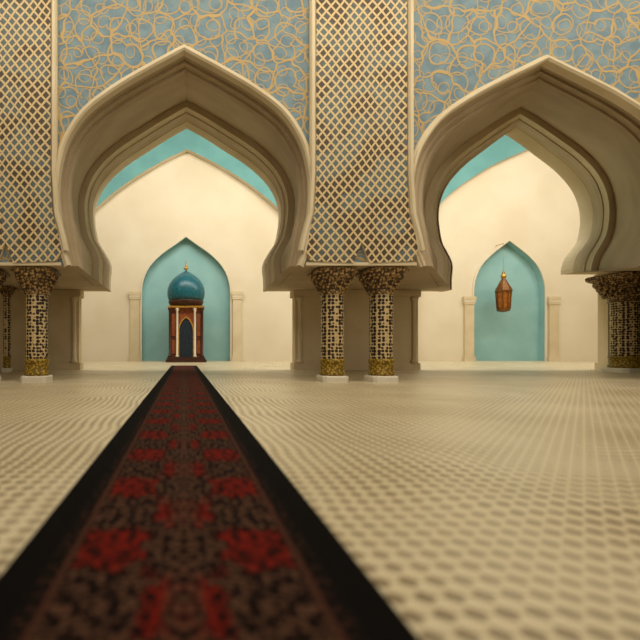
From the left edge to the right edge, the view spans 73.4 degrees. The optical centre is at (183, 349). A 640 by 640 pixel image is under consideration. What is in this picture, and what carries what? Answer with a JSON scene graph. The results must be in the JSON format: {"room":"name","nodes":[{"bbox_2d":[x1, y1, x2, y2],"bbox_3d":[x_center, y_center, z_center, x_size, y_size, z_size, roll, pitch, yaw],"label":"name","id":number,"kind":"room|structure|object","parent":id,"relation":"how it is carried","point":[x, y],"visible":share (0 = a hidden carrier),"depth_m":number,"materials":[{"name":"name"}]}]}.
{"room":"mosque","nodes":[
{"label":"mosque","id":0,"kind":"room"},
{"bbox_2d":[0,273,609,369],"bbox_3d":[11.950,-11.000,20.170,68.100,24.000,0.860,0,0,0],"label":"pillars","id":1,"kind":"structure","parent":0,"point":[64,306],"depth_m":20.00,"materials":[{"name":"stone"}]},
{"bbox_2d":[92,121,281,291],"bbox_3d":[0.150,-7.275,20.290,9.702,8.550,0.820,0,0,0],"label":"trim","id":2,"kind":"structure","parent":1,"relation":"attached to","point":[186,125],"depth_m":20.17,"materials":[{"name":"stone"}]},
{"bbox_2d":[0,56,639,289],"bbox_3d":[12.265,-6.985,16.000,67.431,8.930,8.000,0,0,0],"label":"arches","id":3,"kind":"object","parent":1,"relation":"on","point":[599,140],"visible":0.96,"depth_m":16.02,"materials":[{"name":"beige stone"}]},
{"bbox_2d":[437,127,592,291],"bbox_3d":[16.549,-7.124,20.290,7.981,8.249,0.820,0,0,0],"label":"trim","id":4,"kind":"structure","parent":1,"relation":"attached to","point":[563,170],"depth_m":20.21,"materials":[{"name":"stone"}]},
{"bbox_2d":[96,129,526,210],"bbox_3d":[12.000,-11.000,35.680,68.000,24.000,0.560,0,0,0],"label":"ceiling","id":5,"kind":"structure","parent":0,"point":[504,148],"depth_m":35.40,"materials":[{"name":"teal paint"}]},
{"bbox_2d":[0,361,639,639],"bbox_3d":[12.000,1.150,13.500,68.000,0.300,47.000,0,0,0],"label":"floor","id":6,"kind":"structure","parent":0,"point":[483,500],"depth_m":3.35,"materials":[{"name":"tile"}]},
{"bbox_2d":[0,270,10,380],"bbox_3d":[-6.325,-0.757,12.650,1.315,3.515,1.286,0,0,0],"label":"column","id":7,"kind":"structure","parent":6,"relation":"on","point":[3,275],"depth_m":12.71,"materials":[{"name":"brown stone"}]},
{"bbox_2d":[0,286,16,371],"bbox_3d":[-7.965,-0.925,18.000,0.721,3.850,0.705,0,0,0],"label":"engaged column","id":8,"kind":"structure","parent":6,"relation":"on","point":[7,291],"depth_m":17.87,"materials":[{"name":"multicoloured tile"}]},
{"bbox_2d":[10,267,61,382],"bbox_3d":[-4.649,-0.757,12.650,1.315,3.515,1.286,0,0,0],"label":"column","id":9,"kind":"structure","parent":6,"relation":"on","point":[37,283],"depth_m":12.33,"materials":[{"name":"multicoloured tile"}]},
{"bbox_2d":[166,265,206,361],"bbox_3d":[0.168,-3.245,33.600,3.300,8.491,3.160,0,0,0],"label":"shrine","id":10,"kind":"object","parent":6,"relation":"on","point":[185,293],"visible":1,"depth_m":32.59,"materials":[{"name":"brown wood"}]},
{"bbox_2d":[0,366,419,639],"bbox_3d":[0.000,0.984,11.500,1.600,0.030,27.000,0,0,0],"label":"carpet runner","id":11,"kind":"object","parent":6,"relation":"on","point":[183,526],"visible":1,"depth_m":1.92,"materials":[{"name":"fabric"}]},
{"bbox_2d":[307,267,358,382],"bbox_3d":[4.681,-0.757,12.650,1.315,3.515,1.286,0,0,0],"label":"column","id":12,"kind":"structure","parent":6,"relation":"on","point":[331,283],"depth_m":12.33,"materials":[{"name":"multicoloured tile"}]},
{"bbox_2d":[355,267,409,382],"bbox_3d":[6.230,-0.757,12.650,1.315,3.515,1.286,0,0,0],"label":"column","id":13,"kind":"structure","parent":6,"relation":"on","point":[381,283],"depth_m":12.34,"materials":[{"name":"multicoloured tile"}]},
{"bbox_2d":[585,271,639,372],"bbox_3d":[19.845,-1.196,18.000,2.121,4.391,2.075,0,0,0],"label":"column","id":14,"kind":"structure","parent":6,"relation":"on","point":[621,290],"depth_m":17.66,"materials":[{"name":"multicoloured tile"}]},
{"bbox_2d":[0,0,639,265],"bbox_3d":[12.000,-6.500,12.300,68.000,15.000,0.600,0,0,0],"label":"wall","id":15,"kind":"structure","parent":0,"point":[461,46],"depth_m":12.00,"materials":[{"name":"blue paint"}]},
{"bbox_2d":[0,0,68,265],"bbox_3d":[-5.310,-8.160,11.898,3.757,11.280,0.195,0,0,0],"label":"lattice panel","id":16,"kind":"object","parent":15,"relation":"attached to","point":[28,28],"visible":0.95,"depth_m":11.88,"materials":[{"name":"stone"}]},
{"bbox_2d":[52,45,314,266],"bbox_3d":[0.000,-5.799,12.010,7.882,6.662,0.280,0,0,0],"label":"trim","id":17,"kind":"structure","parent":15,"relation":"attached to","point":[105,95],"depth_m":11.92,"materials":[{"name":"stone"}]},
{"bbox_2d":[298,0,424,265],"bbox_3d":[5.280,-8.160,11.898,3.757,11.280,0.195,0,0,0],"label":"lattice panel","id":18,"kind":"object","parent":15,"relation":"attached to","point":[361,52],"visible":0.98,"depth_m":11.88,"materials":[{"name":"stone"}]},
{"bbox_2d":[408,55,639,267],"bbox_3d":[10.830,-5.644,12.010,8.360,6.363,0.280,0,0,0],"label":"trim","id":19,"kind":"structure","parent":15,"relation":"attached to","point":[555,65],"depth_m":11.92,"materials":[{"name":"stone"}]},
{"bbox_2d":[82,150,597,360],"bbox_3d":[12.000,-11.000,36.300,68.000,24.000,0.600,0,0,0],"label":"wall","id":20,"kind":"structure","parent":0,"point":[521,199],"depth_m":36.00,"materials":[{"name":"beige paint"}]},
{"bbox_2d":[129,291,140,360],"bbox_3d":[-4.410,-2.110,35.837,1.080,6.220,0.315,0,0,0],"label":"pilaster","id":21,"kind":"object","parent":20,"relation":"attached to","point":[134,296],"depth_m":35.78,"materials":[{"name":"stone"}]},
{"bbox_2d":[140,236,231,360],"bbox_3d":[0.180,-4.655,35.958,8.213,11.310,0.075,0,0,0],"label":"trim","id":22,"kind":"structure","parent":20,"relation":"attached to","point":[175,243],"depth_m":35.92,"materials":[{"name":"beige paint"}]},
{"bbox_2d":[231,291,243,360],"bbox_3d":[4.770,-2.110,35.837,1.080,6.220,0.315,0,0,0],"label":"pilaster","id":23,"kind":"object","parent":20,"relation":"attached to","point":[237,296],"depth_m":35.78,"materials":[{"name":"stone"}]},
{"bbox_2d":[462,297,476,360],"bbox_3d":[25.560,-1.885,35.837,1.080,5.770,0.315,0,0,0],"label":"pilaster","id":24,"kind":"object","parent":20,"relation":"attached to","point":[468,302],"depth_m":35.78,"materials":[{"name":"stone"}]},
{"bbox_2d":[495,243,512,311],"bbox_3d":[28.102,-6.350,35.260,1.135,6.031,1.480,0,0,23],"label":"hanging lantern","id":25,"kind":"object","parent":20,"relation":"hanging from","point":[503,291],"visible":1,"depth_m":34.81,"materials":[{"name":"brown metal"}]},
{"bbox_2d":[472,239,546,360],"bbox_3d":[29.250,-4.475,35.958,6.690,10.950,0.075,0,0,0],"label":"trim","id":26,"kind":"structure","parent":20,"relation":"attached to","point":[511,241],"depth_m":35.92,"materials":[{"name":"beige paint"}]},
{"bbox_2d":[547,297,560,360],"bbox_3d":[33.120,-1.885,35.837,1.080,5.770,0.315,0,0,0],"label":"pilaster","id":27,"kind":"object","parent":20,"relation":"attached to","point":[553,303],"depth_m":35.78,"materials":[{"name":"stone"}]}
]}

